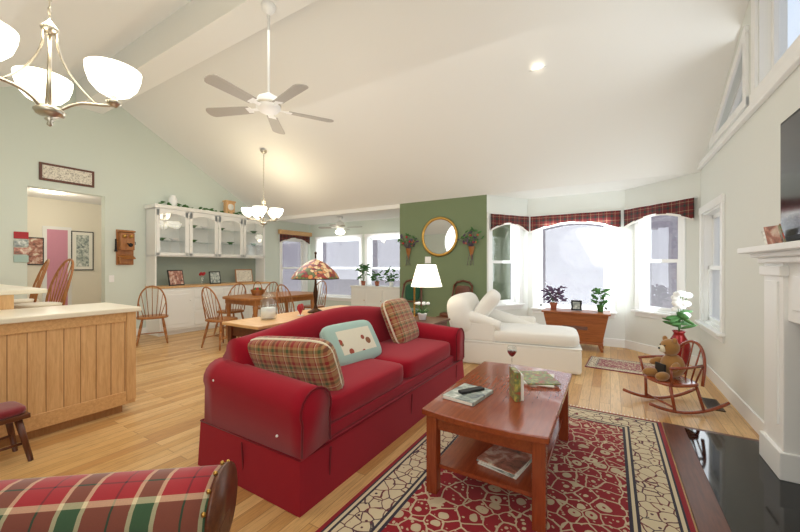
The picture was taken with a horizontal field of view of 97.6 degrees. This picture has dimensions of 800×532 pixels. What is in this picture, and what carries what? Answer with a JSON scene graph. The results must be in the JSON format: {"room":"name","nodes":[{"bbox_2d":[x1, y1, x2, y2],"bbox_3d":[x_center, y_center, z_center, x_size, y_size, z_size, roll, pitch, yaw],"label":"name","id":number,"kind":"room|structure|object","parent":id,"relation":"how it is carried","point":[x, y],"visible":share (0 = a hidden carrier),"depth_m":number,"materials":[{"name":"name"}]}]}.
{"room":"living room","nodes":[
{"label":"living room","id":0,"kind":"room"},
{"bbox_2d":[27,187,100,304],"bbox_3d":[-6.209,-0.040,6.122,1.850,2.720,3.500,0,0,31],"label":"wall","id":1,"kind":"structure","parent":0,"point":[76,212],"depth_m":7.04,"materials":[{"name":"beige paint"}]},
{"bbox_2d":[27,237,43,264],"bbox_3d":[-6.877,-0.280,6.582,0.026,0.520,0.260,0,0,31],"label":"framed picture","id":2,"kind":"object","parent":1,"relation":"attached to","point":[36,251],"visible":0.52,"depth_m":6.60},
{"bbox_2d":[42,226,71,304],"bbox_3d":[-6.713,0.250,6.857,0.028,2.040,0.420,0,0,31],"label":"door","id":3,"kind":"structure","parent":1,"relation":"attached to","point":[57,246],"depth_m":6.84,"materials":[{"name":"pink wood"}]},
{"bbox_2d":[71,231,93,269],"bbox_3d":[-6.516,-0.310,7.182,0.028,0.800,0.360,0,0,31],"label":"framed picture","id":4,"kind":"object","parent":1,"relation":"attached to","point":[82,249],"visible":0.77,"depth_m":7.17,"materials":[{"name":"paper"}]},
{"bbox_2d":[0,83,309,328],"bbox_3d":[-4.800,-0.866,6.524,0.150,4.472,8.660,0,0,31],"label":"wall","id":5,"kind":"structure","parent":0,"point":[134,164],"depth_m":6.03,"materials":[{"name":"paint"}]},
{"bbox_2d":[14,231,28,261],"bbox_3d":[-5.542,-0.278,5.121,0.018,0.445,0.150,0,0,31],"label":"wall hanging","id":6,"kind":"object","parent":5,"relation":"attached to","point":[21,243],"visible":1,"depth_m":5.12,"materials":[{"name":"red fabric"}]},
{"bbox_2d":[39,162,93,187],"bbox_3d":[-5.274,-1.440,5.561,0.026,0.270,0.660,0,0,31],"label":"framed picture","id":7,"kind":"object","parent":5,"relation":"attached to","point":[62,174],"depth_m":5.53,"materials":[{"name":"brown wood"}]},
{"bbox_2d":[109,275,113,281],"bbox_3d":[-4.989,0.220,6.054,0.008,0.120,0.075,0,0,31],"label":"switch plate","id":8,"kind":"object","parent":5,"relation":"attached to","point":[111,278],"visible":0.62,"depth_m":6.04,"materials":[{"name":"white plastic"}]},
{"bbox_2d":[114,229,135,264],"bbox_3d":[-4.798,-0.330,6.141,0.245,0.620,0.322,0,0,31],"label":"phone","id":9,"kind":"object","parent":5,"relation":"attached to","point":[125,243],"visible":0.98,"depth_m":6.13,"materials":[{"name":"brown wood"}]},
{"bbox_2d":[278,229,311,244],"bbox_3d":[-2.840,-0.768,9.517,0.128,0.353,1.110,0,0,31],"label":"valance","id":10,"kind":"object","parent":5,"relation":"attached to","point":[285,235],"visible":0.96,"depth_m":9.44,"materials":[{"name":"brown wood"}]},
{"bbox_2d":[266,204,399,221],"bbox_3d":[-1.675,-1.140,7.726,3.970,0.080,0.120,0,0,31],"label":"wall","id":11,"kind":"structure","parent":0,"point":[352,211],"depth_m":7.42,"materials":[{"name":"paint"}]},
{"bbox_2d":[0,0,748,224],"bbox_3d":[-1.149,-2.191,4.330,8.670,2.022,8.660,0,0,31],"label":"ceiling","id":12,"kind":"structure","parent":0,"point":[421,100],"depth_m":4.31,"materials":[{"name":"paint"}]},
{"bbox_2d":[0,0,141,126],"bbox_3d":[-1.748,-1.379,1.704,0.643,1.409,0.667,0,0,31],"label":"chandelier","id":13,"kind":"object","parent":12,"relation":"hanging from","point":[48,90],"visible":1,"depth_m":1.71,"materials":[{"name":"white glass"}]},
{"bbox_2d":[76,0,315,113],"bbox_3d":[-1.558,-2.826,3.649,8.370,0.492,0.350,0,0,31],"label":"ceiling beam","id":14,"kind":"structure","parent":12,"relation":"attached to","point":[188,35],"depth_m":4.09,"materials":[{"name":"paint"}]},
{"bbox_2d":[204,0,333,133],"bbox_3d":[-1.309,-2.045,3.424,1.260,1.070,1.236,0,0,31],"label":"ceiling fan","id":15,"kind":"object","parent":14,"relation":"hanging from","point":[268,103],"visible":1,"depth_m":3.41,"materials":[{"name":"white plastic"}]},
{"bbox_2d":[241,149,282,226],"bbox_3d":[-2.423,-1.373,6.264,0.707,1.376,0.689,0,0,31],"label":"dining chandelier","id":16,"kind":"object","parent":12,"relation":"hanging from","point":[259,212],"visible":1,"depth_m":6.13,"materials":[{"name":"white glass"}]},
{"bbox_2d":[318,216,348,234],"bbox_3d":[-1.435,-0.964,8.387,0.830,0.430,0.830,0,0,-34],"label":"ceiling fan","id":17,"kind":"object","parent":12,"relation":"hanging from","point":[339,225],"visible":1,"depth_m":8.32,"materials":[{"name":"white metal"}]},
{"bbox_2d":[0,327,799,531],"bbox_3d":[-1.149,1.310,4.330,8.670,0.120,8.660,0,0,31],"label":"floor","id":18,"kind":"structure","parent":0,"point":[156,424],"depth_m":2.49,"materials":[{"name":"brown wood"}]},
{"bbox_2d":[0,401,33,460],"bbox_3d":[-2.623,1.089,2.159,0.286,0.368,0.448,0,0,27],"label":"footstool","id":19,"kind":"object","parent":18,"relation":"on","point":[15,412],"visible":1,"depth_m":2.26,"materials":[{"name":"brown wood"}]},
{"bbox_2d":[14,259,49,303],"bbox_3d":[-4.173,0.596,3.828,0.491,1.352,0.486,0,0,37],"label":"bar stool","id":20,"kind":"object","parent":18,"relation":"on","point":[32,298],"visible":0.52,"depth_m":3.91,"materials":[{"name":"brown wood"}]},
{"bbox_2d":[14,258,73,308],"bbox_3d":[-3.571,0.596,3.478,0.491,1.352,0.486,0,0,23],"label":"bar stool","id":21,"kind":"object","parent":18,"relation":"on","point":[46,303],"visible":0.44,"depth_m":3.59,"materials":[{"name":"brown wood"}]},
{"bbox_2d":[0,286,139,447],"bbox_3d":[-4.417,0.755,2.929,3.411,1.030,2.432,0,0,31],"label":"kitchen island","id":22,"kind":"object","parent":18,"relation":"on","point":[64,366],"depth_m":2.73,"materials":[{"name":"brown wood"}]},
{"bbox_2d":[0,284,46,291],"bbox_3d":[-4.496,0.220,3.477,2.750,0.040,0.770,0,0,31],"label":"island countertop","id":23,"kind":"structure","parent":22,"relation":"on","point":[3,288],"depth_m":3.07,"materials":[{"name":"beige stone"}]},
{"bbox_2d":[0,308,140,323],"bbox_3d":[-3.243,0.380,2.223,0.730,0.040,2.490,0,0,31],"label":"island countertop","id":24,"kind":"structure","parent":22,"relation":"on","point":[99,311],"depth_m":2.68,"materials":[{"name":"beige stone"}]},
{"bbox_2d":[0,459,237,531],"bbox_3d":[-0.942,0.764,0.627,0.932,1.012,1.006,0,0,-7],"label":"armchair","id":25,"kind":"object","parent":18,"relation":"on","point":[194,499],"visible":1,"depth_m":0.96,"materials":[{"name":"red fabric"}]},
{"bbox_2d":[136,285,168,345],"bbox_3d":[-4.080,0.791,5.772,0.440,0.963,0.485,0,0,-34],"label":"dining chair","id":26,"kind":"object","parent":18,"relation":"on","point":[142,317],"visible":0.94,"depth_m":5.66,"materials":[{"name":"brown wood"}]},
{"bbox_2d":[144,195,270,336],"bbox_3d":[-3.882,-0.081,7.367,0.553,2.701,2.400,0,0,31],"label":"hutch","id":27,"kind":"object","parent":18,"relation":"on","point":[192,252],"visible":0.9,"depth_m":7.03,"materials":[{"name":"white wood"}]},
{"bbox_2d":[201,287,238,350],"bbox_3d":[-2.825,0.791,5.486,0.440,0.963,0.485,0,0,25],"label":"dining chair","id":28,"kind":"object","parent":18,"relation":"on","point":[220,320],"visible":0.88,"depth_m":5.36,"materials":[{"name":"brown wood"}]},
{"bbox_2d":[213,283,245,336],"bbox_3d":[-3.115,0.791,6.480,0.485,0.963,0.440,0,0,31],"label":"dining chair","id":29,"kind":"object","parent":18,"relation":"on","point":[238,310],"visible":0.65,"depth_m":6.41,"materials":[{"name":"brown wood"}]},
{"bbox_2d":[252,282,278,317],"bbox_3d":[-2.729,0.791,7.123,0.485,0.963,0.440,0,0,31],"label":"dining chair","id":30,"kind":"object","parent":18,"relation":"on","point":[269,305],"visible":0.12,"depth_m":7.05,"materials":[{"name":"brown wood"}]},
{"bbox_2d":[222,291,313,339],"bbox_3d":[-2.328,0.895,6.415,1.020,0.750,1.650,0,0,31],"label":"dining table","id":31,"kind":"object","parent":18,"relation":"on","point":[255,301],"visible":0.6,"depth_m":6.02,"materials":[{"name":"brown wood"}]},
{"bbox_2d":[251,281,264,294],"bbox_3d":[-2.543,0.396,6.253,0.254,0.247,0.250,0,0,31],"label":"basket","id":32,"kind":"object","parent":31,"relation":"on","point":[257,291],"visible":1,"depth_m":6.18,"materials":[{"name":"brown wicker"}]},
{"bbox_2d":[222,305,346,341],"bbox_3d":[-0.911,0.870,3.464,0.470,0.800,1.500,0,0,31],"label":"table","id":33,"kind":"object","parent":18,"relation":"on","point":[243,327],"visible":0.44,"depth_m":2.94,"materials":[{"name":"brown wood"}]},
{"bbox_2d":[260,290,276,319],"bbox_3d":[-1.168,0.342,3.105,0.140,0.255,0.140,0,0,31],"label":"glass jar","id":34,"kind":"object","parent":33,"relation":"on","point":[268,312],"visible":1,"depth_m":3.06,"materials":[{"name":"white"}]},
{"bbox_2d":[297,304,303,315],"bbox_3d":[-0.945,0.414,3.321,0.060,0.110,0.114,0,0,11],"label":"heart ornament","id":35,"kind":"object","parent":33,"relation":"on","point":[300,307],"visible":1,"depth_m":3.30,"materials":[{"name":"red glass"}]},
{"bbox_2d":[291,252,338,312],"bbox_3d":[-0.855,0.162,3.547,0.476,0.614,0.476,0,0,31],"label":"lamp","id":36,"kind":"object","parent":33,"relation":"on","point":[315,269],"visible":1,"depth_m":3.42,"materials":[{"name":"multicoloured glass"}]},
{"bbox_2d":[276,284,294,313],"bbox_3d":[-1.810,0.791,5.865,0.485,0.963,0.440,0,0,23],"label":"dining chair","id":37,"kind":"object","parent":18,"relation":"on","point":[277,299],"visible":0.27,"depth_m":5.93,"materials":[{"name":"brown wood"}]},
{"bbox_2d":[303,280,326,309],"bbox_3d":[-1.786,0.791,7.318,0.440,0.963,0.485,0,0,31],"label":"dining chair","id":38,"kind":"object","parent":18,"relation":"on","point":[318,306],"visible":0.27,"depth_m":7.36,"materials":[{"name":"brown wood"}]},
{"bbox_2d":[198,298,464,517],"bbox_3d":[-0.299,0.807,3.001,0.928,0.926,2.340,0,0,31],"label":"sofa","id":39,"kind":"object","parent":18,"relation":"on","point":[303,415],"visible":1,"depth_m":2.17,"materials":[{"name":"red fabric"}]},
{"bbox_2d":[350,285,365,305],"bbox_3d":[-0.898,0.880,8.664,0.485,0.740,0.412,0,0,31],"label":"base cabinet","id":40,"kind":"object","parent":18,"relation":"on","point":[358,292],"depth_m":8.49,"materials":[{"name":"white wood"}]},
{"bbox_2d":[355,263,370,284],"bbox_3d":[-0.903,0.208,8.681,0.449,0.542,0.442,0,0,31],"label":"potted plant","id":41,"kind":"object","parent":40,"relation":"on","point":[363,268],"visible":1,"depth_m":8.64,"materials":[{"name":"plant"}]},
{"bbox_2d":[366,285,385,306],"bbox_3d":[-0.485,0.880,8.416,0.480,0.740,0.412,0,0,31],"label":"base cabinet","id":42,"kind":"object","parent":18,"relation":"on","point":[370,295],"depth_m":8.25,"materials":[{"name":"white wood"}]},
{"bbox_2d":[370,270,382,285],"bbox_3d":[-0.565,0.293,8.473,0.335,0.372,0.237,0,0,31],"label":"potted plant","id":43,"kind":"object","parent":42,"relation":"on","point":[373,279],"visible":1,"depth_m":8.45,"materials":[{"name":"plant"}]},
{"bbox_2d":[382,286,399,302],"bbox_3d":[-0.071,0.880,8.167,0.485,0.740,0.412,0,0,31],"label":"base cabinet","id":44,"kind":"object","parent":18,"relation":"on","point":[391,292],"depth_m":8.03,"materials":[{"name":"white wood"}]},
{"bbox_2d":[383,267,398,285],"bbox_3d":[-0.216,0.246,8.245,0.354,0.468,0.393,0,0,31],"label":"potted plant","id":45,"kind":"object","parent":44,"relation":"on","point":[389,280],"visible":1,"depth_m":8.20,"materials":[{"name":"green plant"}]},
{"bbox_2d":[401,279,421,315],"bbox_3d":[0.137,0.751,6.217,0.460,1.042,0.520,0,0,25],"label":"chair","id":46,"kind":"object","parent":18,"relation":"on","point":[408,288],"visible":0.42,"depth_m":6.38,"materials":[{"name":"green fabric"}]},
{"bbox_2d":[411,265,441,316],"bbox_3d":[0.317,0.625,4.835,0.545,1.290,0.430,0,0,36],"label":"floor lamp","id":47,"kind":"object","parent":18,"relation":"on","point":[425,275],"visible":0.73,"depth_m":4.66,"materials":[{"name":"white fabric"}]},
{"bbox_2d":[414,316,449,325],"bbox_3d":[0.306,0.968,4.354,0.470,0.604,0.520,0,0,31],"label":"end table","id":48,"kind":"object","parent":18,"relation":"on","point":[437,320],"visible":0.19,"depth_m":4.32,"materials":[{"name":"brown wood"}]},
{"bbox_2d":[414,302,429,319],"bbox_3d":[0.282,0.557,4.345,0.195,0.216,0.198,0,0,31],"label":"potted plant","id":49,"kind":"object","parent":48,"relation":"on","point":[422,315],"visible":1,"depth_m":4.31,"materials":[{"name":"white plant"}]},
{"bbox_2d":[436,280,472,317],"bbox_3d":[0.927,0.751,5.765,0.460,1.042,0.520,0,0,39],"label":"chair","id":50,"kind":"object","parent":18,"relation":"on","point":[460,289],"visible":0.27,"depth_m":5.89,"materials":[{"name":"brown wood"}]},
{"bbox_2d":[315,404,695,531],"bbox_3d":[0.823,1.264,2.195,1.550,0.012,2.490,0,0,31],"label":"rug","id":51,"kind":"object","parent":18,"relation":"on","point":[610,472],"visible":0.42,"depth_m":1.93,"materials":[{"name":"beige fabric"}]},
{"bbox_2d":[422,361,571,531],"bbox_3d":[0.691,1.024,2.256,0.660,0.468,1.190,0,0,31],"label":"coffee table","id":52,"kind":"object","parent":51,"relation":"on","point":[535,423],"visible":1,"depth_m":1.92,"materials":[{"name":"brown wood"}]},
{"bbox_2d":[443,383,492,405],"bbox_3d":[0.416,0.770,2.130,0.200,0.039,0.272,0,0,39],"label":"magazine","id":53,"kind":"object","parent":52,"relation":"on","point":[469,394],"visible":1,"depth_m":2.09,"materials":[{"name":"paper"}]},
{"bbox_2d":[477,444,531,478],"bbox_3d":[0.612,1.087,1.989,0.249,0.031,0.311,0,0,41],"label":"book","id":54,"kind":"object","parent":52,"relation":"on","point":[512,463],"visible":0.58,"depth_m":1.93,"materials":[{"name":"paper"}]},
{"bbox_2d":[507,346,516,366],"bbox_3d":[0.876,0.707,2.740,0.076,0.165,0.076,0,0,31],"label":"wine glass","id":55,"kind":"object","parent":52,"relation":"on","point":[511,353],"visible":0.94,"depth_m":2.72,"materials":[{"name":"clear glass"}]},
{"bbox_2d":[509,367,523,401],"bbox_3d":[0.699,0.705,2.096,0.058,0.170,0.128,0,0,3],"label":"book","id":56,"kind":"object","parent":52,"relation":"on","point":[516,384],"visible":1,"depth_m":2.05,"materials":[{"name":"paper"}]},
{"bbox_2d":[520,371,560,387],"bbox_3d":[0.950,0.777,2.416,0.264,0.023,0.318,0,0,16],"label":"magazines","id":57,"kind":"object","parent":52,"relation":"on","point":[539,379],"visible":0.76,"depth_m":2.36,"materials":[{"name":"paper"}]},
{"bbox_2d":[447,289,581,374],"bbox_3d":[1.492,0.791,4.695,1.637,0.937,0.860,0,0,23],"label":"chaise","id":58,"kind":"object","parent":18,"relation":"on","point":[491,333],"visible":0.94,"depth_m":4.42,"materials":[{"name":"white fabric"}]},
{"bbox_2d":[468,289,500,327],"bbox_3d":[1.157,0.570,4.794,0.200,0.560,0.560,39,9,12],"label":"pillow","id":59,"kind":"object","parent":58,"relation":"on","point":[491,299],"depth_m":4.53,"materials":[{"name":"white fabric"}]},
{"bbox_2d":[541,307,610,352],"bbox_3d":[2.737,0.986,5.449,0.930,0.582,0.490,0,0,31],"label":"chest","id":60,"kind":"object","parent":18,"relation":"on","point":[589,326],"visible":0.73,"depth_m":5.23,"materials":[{"name":"brown wood"}]},
{"bbox_2d":[541,286,566,309],"bbox_3d":[2.458,0.502,5.595,0.389,0.385,0.359,0,0,31],"label":"plant","id":61,"kind":"object","parent":60,"relation":"on","point":[553,305],"visible":1,"depth_m":5.56,"materials":[{"name":"plant"}]},
{"bbox_2d":[571,300,581,310],"bbox_3d":[2.754,0.611,5.457,0.150,0.160,0.114,0,0,31],"label":"picture","id":62,"kind":"object","parent":60,"relation":"on","point":[576,305],"visible":1,"depth_m":5.41},
{"bbox_2d":[591,287,610,311],"bbox_3d":[3.032,0.509,5.289,0.273,0.371,0.300,0,0,31],"label":"plant","id":63,"kind":"object","parent":60,"relation":"on","point":[601,304],"visible":1,"depth_m":5.26,"materials":[{"name":"green plant"}]},
{"bbox_2d":[585,356,654,374],"bbox_3d":[2.893,1.265,4.387,0.950,0.010,0.620,0,0,35],"label":"rug","id":64,"kind":"object","parent":18,"relation":"on","point":[623,366],"visible":0.52,"depth_m":4.43,"materials":[{"name":"fabric"}]},
{"bbox_2d":[623,336,729,413],"bbox_3d":[2.468,0.952,3.158,0.695,0.629,0.413,0,0,-1],"label":"rocking chair","id":65,"kind":"object","parent":18,"relation":"on","point":[669,369],"visible":1,"depth_m":3.09,"materials":[{"name":"brown wood"}]},
{"bbox_2d":[662,291,696,373],"bbox_3d":[3.320,0.779,4.168,0.339,0.982,0.296,0,0,31],"label":"floor vase","id":66,"kind":"object","parent":18,"relation":"on","point":[676,316],"visible":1,"depth_m":4.11,"materials":[{"name":"red ceramic"}]},
{"bbox_2d":[702,397,725,411],"bbox_3d":[2.859,1.265,3.205,0.120,0.010,0.320,0,0,31],"label":"floor vent","id":67,"kind":"object","parent":18,"relation":"in","point":[709,403],"visible":0.81,"depth_m":3.21,"materials":[{"name":"brown metal"}]},
{"bbox_2d":[737,240,799,483],"bbox_3d":[1.986,0.565,1.641,0.220,1.370,1.660,0,0,31],"label":"fireplace","id":68,"kind":"object","parent":18,"relation":"on","point":[779,435],"visible":1,"depth_m":2.05,"materials":[{"name":"white stone"}]},
{"bbox_2d":[761,224,785,244],"bbox_3d":[2.265,-0.181,2.132,0.069,0.119,0.372,0,0,31],"label":"picture frame","id":69,"kind":"object","parent":68,"relation":"on","point":[771,234],"visible":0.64,"depth_m":2.10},
{"bbox_2d":[310,172,700,356],"bbox_3d":[0.643,0.020,7.183,8.804,2.500,1.924,0,0,31],"label":"wall","id":70,"kind":"structure","parent":0,"point":[463,214],"depth_m":5.91,"materials":[{"name":"paint"}]},
{"bbox_2d":[398,233,418,265],"bbox_3d":[0.151,-0.312,6.480,0.456,0.608,0.123,0,0,31],"label":"wall flower arrangement","id":71,"kind":"object","parent":70,"relation":"attached to","point":[412,244],"visible":1,"depth_m":6.48,"materials":[{"name":"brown plant"}]},
{"bbox_2d":[425,257,430,262],"bbox_3d":[0.506,-0.110,6.337,0.120,0.120,0.012,0,0,31],"label":"switch plate","id":72,"kind":"object","parent":70,"relation":"attached to","point":[427,259],"visible":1,"depth_m":6.33,"materials":[{"name":"white plastic"}]},
{"bbox_2d":[421,217,457,256],"bbox_3d":[0.697,-0.520,6.209,0.710,0.710,0.034,0,0,31],"label":"round mirror","id":73,"kind":"object","parent":70,"relation":"attached to","point":[439,237],"visible":0.96,"depth_m":6.21,"materials":[{"name":"gold metal"}]},
{"bbox_2d":[136,307,763,434],"bbox_3d":[-1.149,1.205,4.330,8.370,0.130,8.360,0,0,31],"label":"baseboard","id":74,"kind":"structure","parent":70,"relation":"attached to","point":[752,418],"depth_m":3.74,"materials":[{"name":"white wood"}]},
{"bbox_2d":[457,227,483,264],"bbox_3d":[1.185,-0.333,5.867,0.465,0.649,0.108,0,0,31],"label":"wall flower arrangement","id":75,"kind":"object","parent":70,"relation":"attached to","point":[470,247],"visible":1,"depth_m":5.86,"materials":[{"name":"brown plant"}]},
{"bbox_2d":[490,213,528,232],"bbox_3d":[1.859,-0.722,5.946,0.831,0.300,0.075,0,0,-25],"label":"valance","id":76,"kind":"object","parent":70,"relation":"attached to","point":[499,220],"visible":0.98,"depth_m":5.91,"materials":[{"name":"red fabric"}]},
{"bbox_2d":[530,210,620,232],"bbox_3d":[2.853,-0.722,5.767,1.330,0.300,0.075,0,0,31],"label":"valance","id":77,"kind":"object","parent":70,"relation":"attached to","point":[611,218],"visible":1,"depth_m":5.69,"materials":[{"name":"red fabric"}]},
{"bbox_2d":[624,197,697,228],"bbox_3d":[3.594,-0.722,4.896,0.075,0.300,1.005,0,0,-15],"label":"valance","id":78,"kind":"object","parent":70,"relation":"attached to","point":[683,208],"visible":1,"depth_m":4.78,"materials":[{"name":"red fabric"}]},
{"bbox_2d":[701,0,799,420],"bbox_3d":[2.052,-0.866,1.386,0.150,4.472,6.910,0,0,31],"label":"wall","id":79,"kind":"structure","parent":0,"point":[740,169],"depth_m":2.89,"materials":[{"name":"paint"}]},
{"bbox_2d":[780,108,799,241],"bbox_3d":[2.062,-0.520,1.619,0.054,0.740,1.300,0,0,31],"label":"television","id":80,"kind":"object","parent":79,"relation":"attached to","point":[790,175],"depth_m":2.05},
{"label":"outside","id":81,"kind":"structure","parent":0,"visible":0},
{"bbox_2d":[283,0,799,307],"bbox_3d":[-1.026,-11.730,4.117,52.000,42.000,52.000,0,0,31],"label":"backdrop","id":82,"kind":"structure","parent":81,"point":[575,237],"depth_m":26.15,"materials":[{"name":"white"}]}
]}

